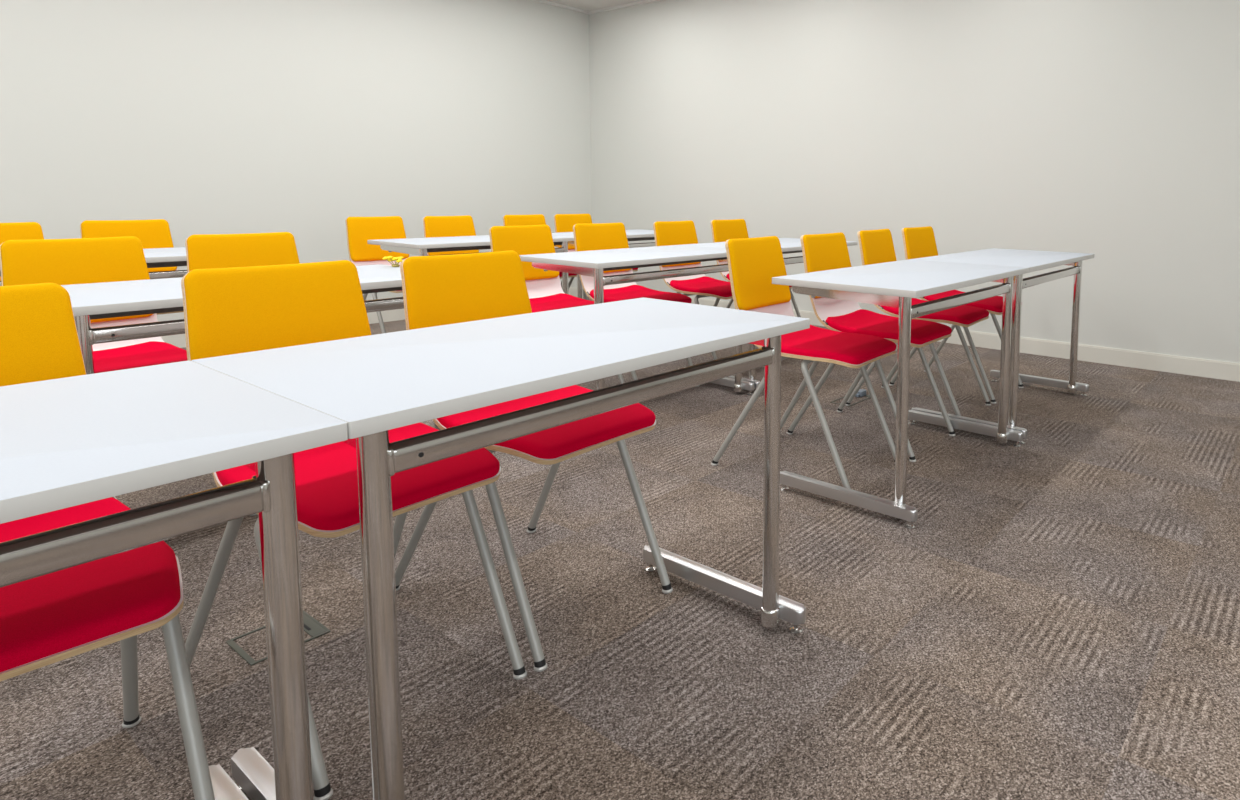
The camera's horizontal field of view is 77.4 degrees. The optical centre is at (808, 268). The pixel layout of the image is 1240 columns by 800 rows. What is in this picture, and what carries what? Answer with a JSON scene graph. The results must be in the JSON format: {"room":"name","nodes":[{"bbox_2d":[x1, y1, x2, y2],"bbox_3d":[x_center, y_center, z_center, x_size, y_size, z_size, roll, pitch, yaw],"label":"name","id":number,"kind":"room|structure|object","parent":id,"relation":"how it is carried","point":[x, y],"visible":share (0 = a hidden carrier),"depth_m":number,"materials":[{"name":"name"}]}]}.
{"room":"classroom","nodes":[
{"label":"classroom","id":0,"kind":"room"},
{"bbox_2d":[0,0,591,321],"bbox_3d":[-4.639,-0.750,3.526,0.150,2.660,9.092,5,7,35],"label":"wall","id":1,"kind":"structure","parent":0,"point":[300,118],"depth_m":5.03,"materials":[{"name":"paint"}]},
{"bbox_2d":[161,287,583,347],"bbox_3d":[-4.632,0.534,3.544,0.014,0.100,8.942,5,7,35],"label":"baseboard","id":2,"kind":"structure","parent":1,"relation":"attached to","point":[179,340],"depth_m":5.55,"materials":[{"name":"paint"}]},
{"bbox_2d":[533,0,589,14],"bbox_3d":[-4.590,-2.052,3.284,0.030,0.022,8.942,5,7,35],"label":"trim","id":3,"kind":"structure","parent":1,"relation":"attached to","point":[541,1],"depth_m":6.69,"materials":[{"name":"paint"}]},
{"bbox_2d":[547,0,642,10],"bbox_3d":[-0.885,-1.810,0.715,9.360,0.100,9.242,5,7,35],"label":"ceiling","id":4,"kind":"structure","parent":0,"point":[588,5],"depth_m":6.61,"materials":[{"name":"paint"}]},
{"bbox_2d":[0,296,1239,799],"bbox_3d":[-0.922,0.937,0.986,9.360,0.100,9.242,5,7,35],"label":"floor","id":5,"kind":"structure","parent":0,"point":[1057,617],"depth_m":1.70,"materials":[{"name":"carpet"}]},
{"bbox_2d":[0,222,43,280],"bbox_3d":[-3.244,0.236,3.039,0.586,0.830,0.424,4,7,32],"label":"upholstered chair","id":6,"kind":"object","parent":5,"relation":"on","point":[18,230],"visible":0.09,"depth_m":3.21,"materials":[{"name":"yellow fabric"}]},
{"bbox_2d":[0,247,186,285],"bbox_3d":[-2.770,0.300,3.011,0.541,0.720,0.947,5,7,35],"label":"desk","id":7,"kind":"object","parent":5,"relation":"on","point":[154,257],"visible":0.02,"depth_m":2.98,"materials":[{"name":"white laminate"}]},
{"bbox_2d":[0,236,187,372],"bbox_3d":[-2.050,0.334,2.203,0.586,0.830,0.424,4,7,31],"label":"upholstered chair","id":8,"kind":"object","parent":5,"relation":"on","point":[105,259],"visible":0.43,"depth_m":2.29,"materials":[{"name":"yellow fabric"}]},
{"bbox_2d":[0,236,152,322],"bbox_3d":[-2.239,0.037,2.292,0.084,0.262,0.336,4,7,31],"label":"cushion","id":9,"kind":"object","parent":8,"relation":"on","point":[105,259],"depth_m":2.29,"materials":[{"name":"yellow fabric"}]},
{"bbox_2d":[93,341,187,372],"bbox_3d":[-1.996,0.285,2.165,0.448,0.061,0.382,4,7,31],"label":"seat cushion","id":10,"kind":"object","parent":8,"relation":"on","point":[132,354],"depth_m":2.27,"materials":[{"name":"red fabric"}]},
{"bbox_2d":[0,283,214,799],"bbox_3d":[-1.143,0.463,1.016,0.586,0.830,0.424,5,7,37],"label":"upholstered chair","id":11,"kind":"object","parent":5,"relation":"on","point":[50,618],"visible":0.66,"depth_m":1.04,"materials":[{"name":"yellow fabric"}]},
{"bbox_2d":[0,283,85,386],"bbox_3d":[-1.321,0.165,1.123,0.084,0.262,0.336,5,7,37],"label":"cushion","id":12,"kind":"object","parent":11,"relation":"on","point":[39,339],"depth_m":1.21,"materials":[{"name":"yellow fabric"}]},
{"bbox_2d":[0,497,180,671],"bbox_3d":[-1.093,0.415,0.973,0.448,0.061,0.382,5,7,37],"label":"seat cushion","id":13,"kind":"object","parent":11,"relation":"on","point":[50,618],"depth_m":0.95,"materials":[{"name":"red fabric"}]},
{"bbox_2d":[80,219,186,349],"bbox_3d":[-3.075,0.195,3.474,0.586,0.830,0.424,5,7,35],"label":"upholstered chair","id":14,"kind":"object","parent":5,"relation":"on","point":[155,233],"visible":0.2,"depth_m":3.60,"materials":[{"name":"yellow fabric"}]},
{"bbox_2d":[81,219,176,271],"bbox_3d":[-3.257,-0.103,3.574,0.084,0.262,0.336,5,7,35],"label":"cushion","id":15,"kind":"object","parent":14,"relation":"on","point":[155,233],"depth_m":3.61,"materials":[{"name":"yellow fabric"}]},
{"bbox_2d":[0,361,347,799],"bbox_3d":[-1.027,0.555,0.667,0.541,0.720,0.947,5,7,35],"label":"desk","id":16,"kind":"object","parent":5,"relation":"on","point":[66,442],"visible":0.86,"depth_m":0.85,"materials":[{"name":"white laminate"}]},
{"bbox_2d":[185,232,299,515],"bbox_3d":[-1.810,0.304,2.545,0.586,0.830,0.424,5,7,35],"label":"upholstered chair","id":17,"kind":"object","parent":5,"relation":"on","point":[203,251],"visible":0.21,"depth_m":2.63,"materials":[{"name":"yellow fabric"}]},
{"bbox_2d":[187,232,299,271],"bbox_3d":[-1.992,0.006,2.646,0.084,0.262,0.336,5,7,35],"label":"cushion","id":18,"kind":"object","parent":17,"relation":"on","point":[204,251],"depth_m":2.63,"materials":[{"name":"yellow fabric"}]},
{"bbox_2d":[61,264,440,429],"bbox_3d":[-1.612,0.395,2.209,0.541,0.720,0.947,5,7,35],"label":"desk","id":19,"kind":"object","parent":5,"relation":"on","point":[89,301],"visible":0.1,"depth_m":1.85,"materials":[{"name":"white laminate"}]},
{"bbox_2d":[382,256,402,266],"bbox_3d":[-1.464,-0.027,2.636,0.076,0.039,0.045,2,6,8],"label":"posy","id":20,"kind":"object","parent":19,"relation":"on","point":[390,258],"visible":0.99,"depth_m":2.62,"materials":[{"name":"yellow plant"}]},
{"bbox_2d":[226,610,330,665],"bbox_3d":[-1.175,0.815,1.654,0.140,0.005,0.152,5,7,35],"label":"box","id":21,"kind":"object","parent":5,"relation":"on","point":[314,628],"visible":0.79,"depth_m":1.67,"materials":[{"name":"grey plastic"}]},
{"bbox_2d":[181,260,526,799],"bbox_3d":[-0.924,0.420,1.487,0.586,0.830,0.424,4,7,33],"label":"upholstered chair","id":22,"kind":"object","parent":5,"relation":"on","point":[234,310],"visible":0.53,"depth_m":1.48,"materials":[{"name":"yellow fabric"}]},
{"bbox_2d":[184,260,370,359],"bbox_3d":[-1.110,0.123,1.581,0.084,0.262,0.336,4,7,33],"label":"cushion","id":23,"kind":"object","parent":22,"relation":"on","point":[234,310],"depth_m":1.56,"materials":[{"name":"yellow fabric"}]},
{"bbox_2d":[216,422,499,529],"bbox_3d":[-0.870,0.371,1.448,0.448,0.061,0.382,4,7,33],"label":"seat cushion","id":24,"kind":"object","parent":22,"relation":"on","point":[326,477],"depth_m":1.35,"materials":[{"name":"red fabric"}]},
{"bbox_2d":[345,216,408,333],"bbox_3d":[-2.401,0.116,4.368,0.586,0.830,0.424,5,7,35],"label":"upholstered chair","id":25,"kind":"object","parent":5,"relation":"on","point":[359,230],"visible":0.36,"depth_m":4.42,"materials":[{"name":"yellow fabric"}]},
{"bbox_2d":[346,216,408,261],"bbox_3d":[-2.583,-0.182,4.469,0.084,0.262,0.336,5,7,35],"label":"cushion","id":26,"kind":"object","parent":25,"relation":"on","point":[359,230],"depth_m":4.43,"materials":[{"name":"yellow fabric"}]},
{"bbox_2d":[423,215,478,255],"bbox_3d":[-2.102,0.091,4.665,0.586,0.830,0.424,5,7,35],"label":"upholstered chair","id":27,"kind":"object","parent":5,"relation":"on","point":[434,226],"visible":0.23,"depth_m":4.75,"materials":[{"name":"yellow fabric"}]},
{"bbox_2d":[367,235,573,293],"bbox_3d":[-1.881,0.187,4.282,0.541,0.720,0.963,5,7,35],"label":"desk","id":28,"kind":"object","parent":5,"relation":"on","point":[414,246],"visible":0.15,"depth_m":3.99,"materials":[{"name":"white laminate"}]},
{"bbox_2d":[191,297,809,799],"bbox_3d":[-0.485,0.486,1.442,0.541,0.720,0.947,5,7,35],"label":"desk","id":29,"kind":"object","parent":5,"relation":"on","point":[377,384],"visible":0.95,"depth_m":1.19,"materials":[{"name":"white laminate"}]},
{"bbox_2d":[395,250,672,671],"bbox_3d":[-0.684,0.390,1.826,0.586,0.830,0.424,5,7,33],"label":"upholstered chair","id":30,"kind":"object","parent":5,"relation":"on","point":[438,290],"visible":0.55,"depth_m":1.81,"materials":[{"name":"yellow fabric"}]},
{"bbox_2d":[403,250,531,329],"bbox_3d":[-0.869,0.092,1.923,0.084,0.262,0.336,5,7,33],"label":"cushion","id":31,"kind":"object","parent":30,"relation":"on","point":[438,290],"depth_m":1.90,"materials":[{"name":"yellow fabric"}]},
{"bbox_2d":[436,385,655,458],"bbox_3d":[-0.631,0.341,1.786,0.448,0.061,0.382,5,7,33],"label":"seat cushion","id":32,"kind":"object","parent":30,"relation":"on","point":[572,439],"depth_m":1.68,"materials":[{"name":"red fabric"}]},
{"bbox_2d":[503,214,587,299],"bbox_3d":[-1.788,0.051,5.113,0.586,0.830,0.424,5,7,35],"label":"upholstered chair","id":33,"kind":"object","parent":5,"relation":"on","point":[537,219],"visible":0.15,"depth_m":5.18,"materials":[{"name":"yellow fabric"}]},
{"bbox_2d":[504,214,545,225],"bbox_3d":[-1.970,-0.247,5.214,0.084,0.262,0.336,5,7,35],"label":"cushion","id":34,"kind":"object","parent":33,"relation":"on","point":[537,219],"depth_m":5.20,"materials":[{"name":"yellow fabric"}]},
{"bbox_2d":[559,272,576,276],"bbox_3d":[-1.736,0.002,5.073,0.448,0.061,0.382,5,7,35],"label":"seat cushion","id":35,"kind":"object","parent":33,"relation":"on","point":[560,273],"depth_m":4.92,"materials":[{"name":"red fabric"}]},
{"bbox_2d":[489,225,624,383],"bbox_3d":[-1.172,0.222,3.457,0.586,0.830,0.424,5,7,35],"label":"upholstered chair","id":36,"kind":"object","parent":5,"relation":"on","point":[545,292],"visible":0.45,"depth_m":3.56,"materials":[{"name":"yellow fabric"}]},
{"bbox_2d":[490,225,558,280],"bbox_3d":[-1.354,-0.075,3.558,0.084,0.262,0.336,5,7,35],"label":"cushion","id":37,"kind":"object","parent":36,"relation":"on","point":[526,239],"depth_m":3.57,"materials":[{"name":"yellow fabric"}]},
{"bbox_2d":[529,293,605,312],"bbox_3d":[-1.120,0.173,3.417,0.448,0.061,0.382,5,7,35],"label":"seat cushion","id":38,"kind":"object","parent":36,"relation":"on","point":[545,301],"depth_m":3.50,"materials":[{"name":"red fabric"}]},
{"bbox_2d":[554,214,637,300],"bbox_3d":[-1.554,0.021,5.448,0.586,0.830,0.424,5,7,35],"label":"upholstered chair","id":39,"kind":"object","parent":5,"relation":"on","point":[563,222],"visible":0.22,"depth_m":5.50,"materials":[{"name":"yellow fabric"}]},
{"bbox_2d":[555,214,592,249],"bbox_3d":[-1.736,-0.277,5.549,0.084,0.262,0.336,5,7,35],"label":"cushion","id":40,"kind":"object","parent":39,"relation":"on","point":[563,222],"depth_m":5.50,"materials":[{"name":"yellow fabric"}]},
{"bbox_2d":[552,229,681,298],"bbox_3d":[-1.330,0.117,5.070,0.541,0.720,0.963,5,7,35],"label":"desk","id":41,"kind":"object","parent":5,"relation":"on","point":[637,234],"visible":0.04,"depth_m":4.94,"materials":[{"name":"white laminate"}]},
{"bbox_2d":[573,222,699,401],"bbox_3d":[-0.908,0.189,3.835,0.586,0.830,0.424,5,7,36],"label":"upholstered chair","id":42,"kind":"object","parent":5,"relation":"on","point":[595,236],"visible":0.48,"depth_m":3.88,"materials":[{"name":"yellow fabric"}]},
{"bbox_2d":[574,222,631,272],"bbox_3d":[-1.086,-0.110,3.941,0.084,0.262,0.336,5,7,36],"label":"cushion","id":43,"kind":"object","parent":42,"relation":"on","point":[595,236],"depth_m":3.94,"materials":[{"name":"yellow fabric"}]},
{"bbox_2d":[590,285,691,302],"bbox_3d":[-0.857,0.140,3.793,0.448,0.061,0.382,5,7,36],"label":"seat cushion","id":44,"kind":"object","parent":42,"relation":"on","point":[617,292],"depth_m":3.81,"materials":[{"name":"red fabric"}]},
{"bbox_2d":[519,245,754,394],"bbox_3d":[-0.752,0.285,3.438,0.541,0.720,0.963,5,7,35],"label":"desk","id":45,"kind":"object","parent":5,"relation":"on","point":[593,263],"visible":0.51,"depth_m":3.20,"materials":[{"name":"white laminate"}]},
{"bbox_2d":[653,220,763,366],"bbox_3d":[-0.589,0.148,4.291,0.586,0.830,0.424,5,7,35],"label":"upholstered chair","id":46,"kind":"object","parent":5,"relation":"on","point":[666,233],"visible":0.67,"depth_m":4.31,"materials":[{"name":"yellow fabric"}]},
{"bbox_2d":[655,220,700,266],"bbox_3d":[-0.771,-0.150,4.392,0.084,0.262,0.336,5,7,35],"label":"cushion","id":47,"kind":"object","parent":46,"relation":"on","point":[667,233],"depth_m":4.39,"materials":[{"name":"yellow fabric"}]},
{"bbox_2d":[670,276,731,296],"bbox_3d":[-0.537,0.099,4.250,0.448,0.061,0.382,5,7,35],"label":"seat cushion","id":48,"kind":"object","parent":46,"relation":"on","point":[700,286],"depth_m":4.18,"materials":[{"name":"red fabric"}]},
{"bbox_2d":[711,219,800,316],"bbox_3d":[-0.312,0.113,4.688,0.586,0.830,0.424,5,7,35],"label":"upholstered chair","id":49,"kind":"object","parent":5,"relation":"on","point":[722,230],"visible":0.17,"depth_m":4.75,"materials":[{"name":"yellow fabric"}]},
{"bbox_2d":[712,219,748,261],"bbox_3d":[-0.494,-0.185,4.788,0.084,0.262,0.336,5,7,35],"label":"cushion","id":50,"kind":"object","parent":49,"relation":"on","point":[722,230],"depth_m":4.77,"materials":[{"name":"yellow fabric"}]},
{"bbox_2d":[684,238,857,392],"bbox_3d":[-0.201,0.215,4.226,0.541,0.720,0.963,5,7,35],"label":"desk","id":51,"kind":"object","parent":5,"relation":"on","point":[788,245],"visible":0.13,"depth_m":3.97,"materials":[{"name":"white laminate"}]},
{"bbox_2d":[711,236,895,488],"bbox_3d":[0.002,0.310,2.724,0.586,0.830,0.424,4,7,32],"label":"upholstered chair","id":52,"kind":"object","parent":5,"relation":"on","point":[753,263],"visible":0.8,"depth_m":2.71,"materials":[{"name":"yellow fabric"}]},
{"bbox_2d":[728,236,790,310],"bbox_3d":[-0.186,0.013,2.815,0.084,0.262,0.336,4,7,32],"label":"cushion","id":53,"kind":"object","parent":52,"relation":"on","point":[753,263],"depth_m":2.79,"materials":[{"name":"yellow fabric"}]},
{"bbox_2d":[781,325,895,364],"bbox_3d":[0.056,0.261,2.686,0.448,0.061,0.382,4,7,32],"label":"seat cushion","id":54,"kind":"object","parent":52,"relation":"on","point":[814,343],"depth_m":2.58,"materials":[{"name":"red fabric"}]},
{"bbox_2d":[830,389,870,406],"bbox_3d":[0.213,0.626,3.644,0.112,0.028,0.230,5,7,35],"label":"box","id":55,"kind":"object","parent":5,"relation":"on","point":[862,392],"visible":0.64,"depth_m":3.68,"materials":[{"name":"grey plastic"}]},
{"bbox_2d":[786,232,954,461],"bbox_3d":[0.269,0.279,3.076,0.586,0.830,0.424,5,7,34],"label":"upholstered chair","id":56,"kind":"object","parent":5,"relation":"on","point":[829,251],"visible":0.79,"depth_m":3.08,"materials":[{"name":"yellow fabric"}]},
{"bbox_2d":[803,232,850,297],"bbox_3d":[0.085,-0.018,3.174,0.084,0.262,0.336,5,7,34],"label":"cushion","id":57,"kind":"object","parent":56,"relation":"on","point":[829,251],"depth_m":3.15,"materials":[{"name":"yellow fabric"}]},
{"bbox_2d":[825,309,951,344],"bbox_3d":[0.322,0.230,3.036,0.448,0.061,0.382,5,7,34],"label":"seat cushion","id":58,"kind":"object","parent":56,"relation":"on","point":[859,321],"depth_m":2.98,"materials":[{"name":"red fabric"}]},
{"bbox_2d":[772,259,1028,528],"bbox_3d":[0.372,0.370,2.726,0.541,0.720,0.963,5,7,35],"label":"desk","id":59,"kind":"object","parent":5,"relation":"on","point":[895,283],"visible":0.94,"depth_m":2.43,"materials":[{"name":"white laminate"}]},
{"bbox_2d":[845,229,990,415],"bbox_3d":[0.532,0.239,3.525,0.586,0.830,0.424,4,7,31],"label":"upholstered chair","id":60,"kind":"object","parent":5,"relation":"on","point":[876,246],"visible":0.6,"depth_m":3.48,"materials":[{"name":"yellow fabric"}]},
{"bbox_2d":[860,229,896,264],"bbox_3d":[0.342,-0.058,3.614,0.084,0.262,0.336,4,7,31],"label":"cushion","id":61,"kind":"object","parent":60,"relation":"on","point":[876,246],"depth_m":3.59,"materials":[{"name":"yellow fabric"}]},
{"bbox_2d":[880,298,988,324],"bbox_3d":[0.586,0.189,3.487,0.448,0.061,0.382,4,7,31],"label":"seat cushion","id":62,"kind":"object","parent":60,"relation":"on","point":[963,314],"depth_m":3.35,"materials":[{"name":"red fabric"}]},
{"bbox_2d":[889,226,1023,403],"bbox_3d":[0.785,0.206,3.887,0.586,0.830,0.424,5,7,36],"label":"upholstered chair","id":63,"kind":"object","parent":5,"relation":"on","point":[919,242],"visible":0.48,"depth_m":3.90,"materials":[{"name":"yellow fabric"}]},
{"bbox_2d":[903,226,937,258],"bbox_3d":[0.606,-0.092,3.991,0.084,0.262,0.336,5,7,36],"label":"cushion","id":64,"kind":"object","parent":63,"relation":"on","point":[919,242],"depth_m":3.97,"materials":[{"name":"yellow fabric"}]},
{"bbox_2d":[924,290,1002,312],"bbox_3d":[0.836,0.157,3.845,0.448,0.061,0.382,5,7,36],"label":"seat cushion","id":65,"kind":"object","parent":63,"relation":"on","point":[994,304],"depth_m":3.73,"materials":[{"name":"red fabric"}]},
{"bbox_2d":[911,248,1094,443],"bbox_3d":[0.930,0.301,3.509,0.541,0.720,0.963,5,7,35],"label":"desk","id":66,"kind":"object","parent":5,"relation":"on","point":[1035,260],"visible":0.8,"depth_m":3.35,"materials":[{"name":"white laminate"}]},
{"bbox_2d":[589,0,1239,362],"bbox_3d":[1.694,-0.768,4.566,9.060,2.660,0.150,5,7,35],"label":"wall","id":67,"kind":"structure","parent":0,"point":[1109,130],"depth_m":4.92,"materials":[{"name":"paint"}]},
{"bbox_2d":[588,0,661,13],"bbox_3d":[1.673,-2.073,4.355,9.030,0.022,0.030,5,7,35],"label":"trim","id":68,"kind":"structure","parent":67,"relation":"attached to","point":[643,1],"depth_m":6.66,"materials":[{"name":"paint"}]},
{"bbox_2d":[690,297,1239,381],"bbox_3d":[1.634,0.512,4.622,9.051,0.100,0.014,5,7,35],"label":"baseboard","id":69,"kind":"structure","parent":67,"relation":"attached to","point":[1207,368],"depth_m":4.50,"materials":[{"name":"paint"}]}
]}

